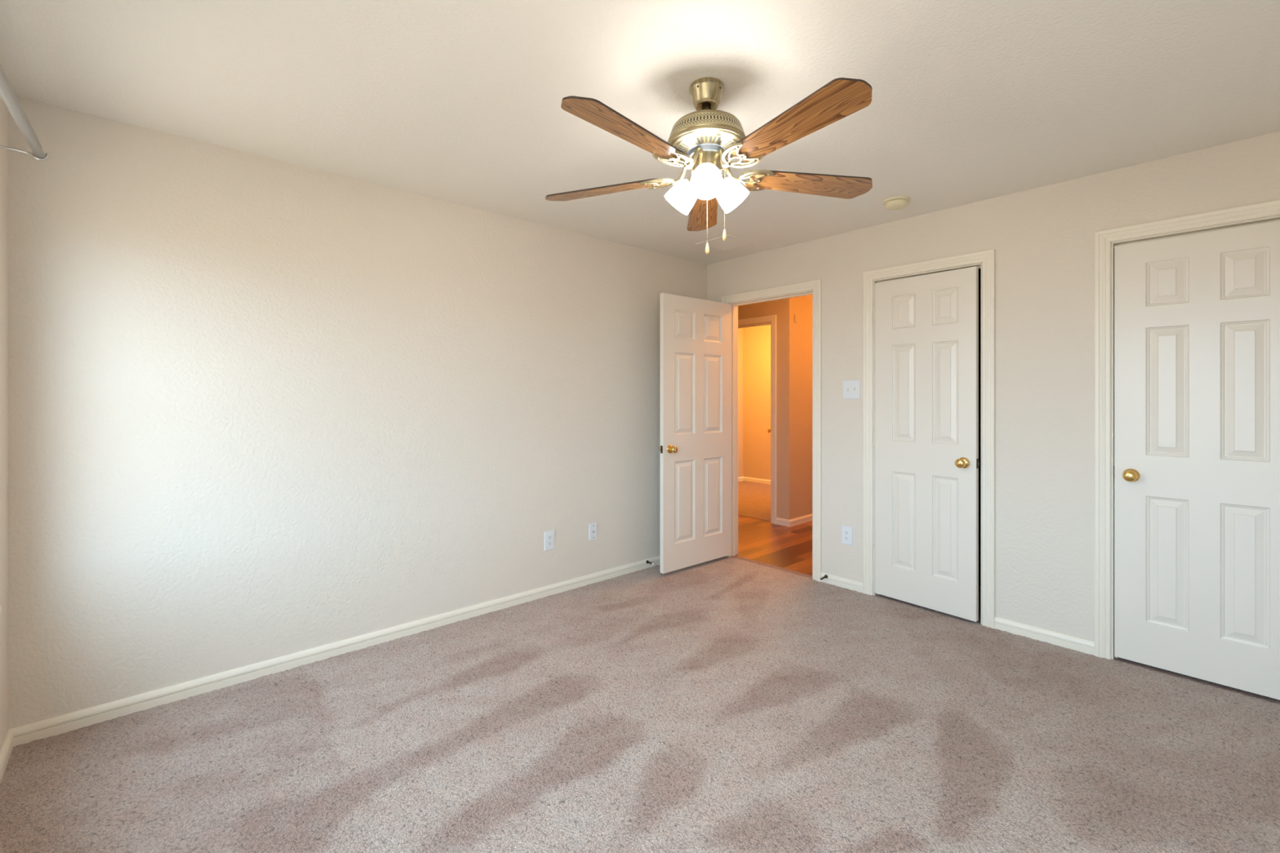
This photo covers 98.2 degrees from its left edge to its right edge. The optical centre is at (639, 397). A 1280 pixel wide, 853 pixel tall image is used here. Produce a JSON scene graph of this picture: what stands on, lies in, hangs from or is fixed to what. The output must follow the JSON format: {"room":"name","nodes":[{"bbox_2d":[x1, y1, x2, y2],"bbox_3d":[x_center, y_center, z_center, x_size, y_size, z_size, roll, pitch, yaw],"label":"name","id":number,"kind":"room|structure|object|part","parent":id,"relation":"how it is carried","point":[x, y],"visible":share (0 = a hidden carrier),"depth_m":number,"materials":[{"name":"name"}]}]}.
{"room":"empty bedroom","nodes":[
{"label":"empty bedroom","id":0,"kind":"room"},
{"bbox_2d":[0,95,8,750],"bbox_3d":[-1.143,0.085,0.644,0.110,2.440,3.750,0,0,-42],"label":"wall","id":1,"kind":"structure","parent":0,"point":[4,112],"depth_m":2.00,"materials":[{"name":"beige paint"}]},
{"bbox_2d":[0,729,13,783],"bbox_3d":[-1.097,1.274,0.686,0.014,0.070,3.750,0,0,-42],"label":"baseboard","id":2,"kind":"structure","parent":1,"relation":"attached to","point":[6,750],"depth_m":1.97,"materials":[{"name":"beige wood"}]},
{"bbox_2d":[0,63,48,160],"bbox_3d":[-1.008,-0.817,0.670,0.125,0.134,3.426,0,0,-42],"label":"curtain rod","id":3,"kind":"object","parent":1,"relation":"attached to","point":[7,94],"visible":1,"depth_m":1.62,"materials":[{"name":"grey metal"}]},
{"bbox_2d":[8,96,706,728],"bbox_3d":[-0.973,0.085,3.406,4.070,2.440,0.115,0,0,-42],"label":"wall","id":4,"kind":"structure","parent":0,"point":[261,408],"depth_m":2.65,"materials":[{"name":"beige paint"}]},
{"bbox_2d":[8,555,659,746],"bbox_3d":[-0.889,1.274,3.395,3.960,0.070,0.014,0,0,-42],"label":"baseboard","id":5,"kind":"structure","parent":4,"relation":"attached to","point":[55,726],"depth_m":2.64,"materials":[{"name":"beige wood"}]},
{"bbox_2d":[544,529,554,551],"bbox_3d":[-0.598,0.944,3.662,0.078,0.126,0.009,0,0,-42],"label":"power outlet","id":6,"kind":"object","parent":4,"relation":"attached to","point":[548,535],"visible":1,"depth_m":3.66,"materials":[{"name":"white plastic"}]},
{"bbox_2d":[588,522,596,540],"bbox_3d":[-0.327,0.944,3.903,0.070,0.117,0.016,0,0,-42],"label":"plate","id":7,"kind":"object","parent":4,"relation":"attached to","point":[593,526],"visible":1,"depth_m":3.90,"materials":[{"name":"white plastic"}]},
{"bbox_2d":[0,480,1279,852],"bbox_3d":[0.860,1.353,4.146,7.560,0.104,6.250,0,0,-42],"label":"floor","id":8,"kind":"structure","parent":0,"point":[724,704],"depth_m":2.08,"materials":[{"name":"beige carpet"}]},
{"bbox_2d":[0,0,1279,264],"bbox_3d":[0.367,-1.185,2.012,4.185,0.100,3.980,0,0,-42],"label":"ceiling","id":9,"kind":"structure","parent":0,"point":[455,101],"depth_m":1.99,"materials":[{"name":"white paint"}]},
{"bbox_2d":[545,76,872,254],"bbox_3d":[0.231,-0.839,1.978,1.270,0.592,1.284,0,0,-42],"label":"ceiling fan","id":10,"kind":"object","parent":9,"relation":"hanging from","point":[703,139],"visible":1,"depth_m":1.92,"materials":[{"name":"brown wood"}]},
{"bbox_3d":[-0.148,-0.817,2.184,0.504,0.006,0.142,0,11,23],"label":"blade","id":11,"kind":"part","parent":10,"relation":"part of","materials":[{"name":"brown wood"}]},
{"bbox_3d":[-0.035,-0.817,1.699,0.142,0.006,0.504,14,9,40],"label":"blade","id":12,"kind":"part","parent":10,"relation":"part of","materials":[{"name":"brown wood"}]},
{"bbox_3d":[0.154,-0.751,2.081,0.112,0.126,0.127,0,0,-42],"label":"lamp shade","id":13,"kind":"part","parent":10,"relation":"part of","materials":[{"name":"white glass"}]},
{"bbox_3d":[0.278,-0.817,2.442,0.142,0.006,0.504,-11,-1,5],"label":"blade","id":14,"kind":"part","parent":10,"relation":"part of","materials":[{"name":"brown wood"}]},
{"bbox_3d":[0.243,-0.903,2.020,0.244,0.013,0.244,0,0,-42],"label":"slotted plate","id":15,"kind":"part","parent":10,"relation":"part of","materials":[{"name":"gold metal"}]},
{"bbox_3d":[0.233,-0.751,1.913,0.111,0.126,0.127,0,0,15],"label":"lamp shade","id":16,"kind":"part","parent":10,"relation":"part of","materials":[{"name":"white glass"}]},
{"bbox_3d":[0.231,-0.760,1.919,0.068,0.073,0.065,0,0,-42],"label":"bulb","id":17,"kind":"part","parent":10,"relation":"part of","materials":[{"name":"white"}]},
{"bbox_3d":[0.253,-0.707,2.077,0.003,0.250,0.003,0,0,-42],"label":"pull chain","id":18,"kind":"part","parent":10,"relation":"part of","materials":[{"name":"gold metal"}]},
{"bbox_3d":[0.308,-0.723,2.016,0.003,0.218,0.003,0,0,-42],"label":"pull chain","id":19,"kind":"part","parent":10,"relation":"part of","materials":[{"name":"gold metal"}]},
{"bbox_3d":[0.344,-0.751,2.058,0.126,0.126,0.115,0,0,-42],"label":"lamp shade","id":20,"kind":"part","parent":10,"relation":"part of","materials":[{"name":"white glass"}]},
{"bbox_3d":[0.462,-0.817,1.657,0.142,0.006,0.504,13,-7,-31],"label":"blade","id":21,"kind":"part","parent":10,"relation":"part of","materials":[{"name":"brown wood"}]},
{"bbox_3d":[0.655,-0.817,2.116,0.504,0.006,0.142,0,-11,-13],"label":"blade","id":22,"kind":"part","parent":10,"relation":"part of","materials":[{"name":"brown wood"}]},
{"bbox_2d":[695,234,756,252],"bbox_3d":[0.631,-1.132,4.073,0.320,0.005,0.320,0,0,-42],"label":"ceiling vent","id":23,"kind":"object","parent":9,"relation":"in","point":[731,242],"visible":0.97,"depth_m":4.07,"materials":[{"name":"white paint"}]},
{"bbox_2d":[883,195,910,209],"bbox_3d":[1.472,-1.113,3.182,0.140,0.044,0.140,0,0,-42],"label":"smoke detector","id":24,"kind":"object","parent":9,"relation":"attached to","point":[896,202],"visible":1,"depth_m":3.14,"materials":[{"name":"beige plastic"}]},
{"bbox_2d":[737,328,742,477],"bbox_3d":[0.785,0.085,8.034,2.150,2.440,0.115,0,0,-42],"label":"wall","id":25,"kind":"structure","parent":0,"point":[740,330],"depth_m":8.66,"materials":[{"name":"beige paint"}]},
{"bbox_2d":[737,476,742,481],"bbox_3d":[0.871,1.274,8.025,2.035,0.070,0.014,0,0,-42],"label":"baseboard","id":26,"kind":"structure","parent":25,"relation":"attached to","point":[740,478],"depth_m":8.65,"materials":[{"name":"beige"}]},
{"bbox_2d":[742,324,770,479],"bbox_3d":[2.371,0.085,7.970,0.115,2.440,2.330,0,0,-42],"label":"wall","id":27,"kind":"structure","parent":0,"point":[756,340],"depth_m":8.53,"materials":[{"name":"beige paint"}]},
{"bbox_2d":[742,476,770,484],"bbox_3d":[2.320,1.274,7.930,0.014,0.070,2.100,0,0,-42],"label":"baseboard","id":28,"kind":"structure","parent":27,"relation":"attached to","point":[744,478],"depth_m":8.50,"materials":[{"name":"beige wood"}]},
{"bbox_2d":[737,297,795,519],"bbox_3d":[0.983,0.085,6.301,0.115,2.440,1.720,0,0,-42],"label":"wall","id":29,"kind":"structure","parent":0,"point":[784,309],"depth_m":5.68,"materials":[{"name":"beige paint"}]},
{"bbox_2d":[737,315,776,524],"bbox_3d":[1.151,0.226,6.115,0.152,2.167,0.917,0,0,-42],"label":"trim","id":30,"kind":"structure","parent":29,"relation":"attached to","point":[772,318],"depth_m":5.76,"materials":[{"name":"beige wood"}]},
{"bbox_2d":[776,517,788,526],"bbox_3d":[1.461,1.274,5.676,0.014,0.070,0.151,0,0,-42],"label":"baseboard","id":31,"kind":"structure","parent":29,"relation":"attached to","point":[781,522],"depth_m":5.67,"materials":[{"name":"beige wood"}]},
{"bbox_2d":[795,294,812,518],"bbox_3d":[2.225,0.085,6.344,1.785,2.440,0.115,0,0,-42],"label":"wall","id":32,"kind":"structure","parent":0,"point":[803,304],"depth_m":5.81,"materials":[{"name":"beige paint"}]},
{"bbox_2d":[794,314,797,323],"bbox_3d":[1.607,-0.815,5.697,0.050,0.090,0.012,0,0,-42],"label":"door chime","id":33,"kind":"object","parent":32,"relation":"attached to","point":[795,315],"visible":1,"depth_m":5.69,"materials":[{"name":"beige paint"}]},
{"bbox_2d":[788,514,812,527],"bbox_3d":[2.222,1.274,6.253,1.913,0.070,0.014,0,0,-42],"label":"baseboard","id":34,"kind":"structure","parent":32,"relation":"attached to","point":[806,518],"depth_m":5.74,"materials":[{"name":"beige wood"}]},
{"bbox_2d":[978,269,980,586],"bbox_3d":[2.871,0.085,3.326,0.080,2.440,2.565,0,0,-42],"label":"wall","id":35,"kind":"structure","parent":0,"point":[979,269],"depth_m":3.84,"materials":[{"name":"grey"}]},
{"bbox_2d":[706,131,1279,659],"bbox_3d":[1.875,0.085,3.378,0.115,2.440,3.980,0,0,-42],"label":"wall","id":36,"kind":"structure","parent":0,"point":[1042,238],"depth_m":3.02,"materials":[{"name":"beige paint"}]},
{"bbox_2d":[658,293,731,573],"bbox_3d":[0.448,0.258,4.286,0.780,2.042,0.166,0,0,-41],"label":"door","id":37,"kind":"structure","parent":36,"relation":"in","point":[695,448],"depth_m":4.25,"materials":[{"name":"beige wood"}]},
{"bbox_3d":[0.240,0.377,4.042,0.064,0.064,0.066,0,0,-41],"label":"knob","id":38,"kind":"part","parent":37,"relation":"part of","materials":[{"name":"gold metal"}]},
{"bbox_2d":[721,279,821,582],"bbox_3d":[1.031,0.234,4.311,0.152,2.150,0.901,0,0,-42],"label":"trim","id":39,"kind":"structure","parent":36,"relation":"attached to","point":[815,285],"depth_m":4.05,"materials":[{"name":"beige wood"}]},
{"bbox_2d":[820,572,862,592],"bbox_3d":[1.390,1.274,3.818,0.014,0.070,0.311,0,0,-42],"label":"baseboard","id":40,"kind":"structure","parent":36,"relation":"attached to","point":[838,581],"depth_m":3.81,"materials":[{"name":"beige wood"}]},
{"bbox_2d":[841,525,852,546],"bbox_3d":[1.417,0.944,3.793,0.009,0.126,0.078,0,0,-42],"label":"power outlet","id":41,"kind":"object","parent":36,"relation":"attached to","point":[846,531],"visible":1,"depth_m":3.79,"materials":[{"name":"white plastic"}]},
{"bbox_2d":[843,380,860,399],"bbox_3d":[1.435,-0.056,3.766,0.018,0.126,0.124,0,0,-42],"label":"light switch","id":42,"kind":"object","parent":36,"relation":"attached to","point":[851,388],"visible":1,"depth_m":3.77,"materials":[{"name":"white plastic"}]},
{"bbox_2d":[873,266,979,622],"bbox_3d":[1.752,0.266,3.427,0.166,2.042,0.624,0,0,-39],"label":"door","id":43,"kind":"structure","parent":36,"relation":"in","point":[926,435],"depth_m":3.38,"materials":[{"name":"white painted wood"},{"name":"polished brass"}]},
{"bbox_3d":[1.862,0.379,3.210,0.066,0.064,0.064,0,0,-39],"label":"knob","id":44,"kind":"part","parent":43,"relation":"part of","materials":[{"name":"gold metal"}]},
{"bbox_3d":[1.945,0.379,3.187,0.023,0.056,0.009,0,0,-39],"label":"latch plate","id":45,"kind":"part","parent":43,"relation":"part of","materials":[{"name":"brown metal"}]},
{"bbox_2d":[862,248,995,628],"bbox_3d":[1.799,0.234,3.463,0.152,2.150,0.765,0,0,-42],"label":"trim","id":46,"kind":"structure","parent":36,"relation":"attached to","point":[987,258],"depth_m":3.19,"materials":[{"name":"beige wood"}]},
{"bbox_2d":[994,616,1094,655],"bbox_3d":[2.156,1.274,2.972,0.014,0.070,0.442,0,0,-42],"label":"baseboard","id":47,"kind":"structure","parent":36,"relation":"attached to","point":[1068,642],"depth_m":2.96,"materials":[{"name":"beige wood"}]},
{"bbox_2d":[1094,199,1279,659],"bbox_3d":[2.612,0.234,2.566,0.152,2.150,0.772,0,0,-42],"label":"trim","id":48,"kind":"structure","parent":36,"relation":"attached to","point":[1103,238],"depth_m":2.77,"materials":[{"name":"beige wood"}]},
{"bbox_2d":[1114,220,1279,700],"bbox_3d":[2.561,0.266,2.515,0.100,2.042,0.639,0,0,-42],"label":"door","id":49,"kind":"structure","parent":36,"relation":"in","point":[1197,316],"depth_m":2.54,"materials":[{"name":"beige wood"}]},
{"bbox_3d":[2.380,0.379,2.689,0.066,0.064,0.064,0,0,-42],"label":"knob","id":50,"kind":"part","parent":49,"relation":"part of","materials":[{"name":"gold metal"}]}
]}

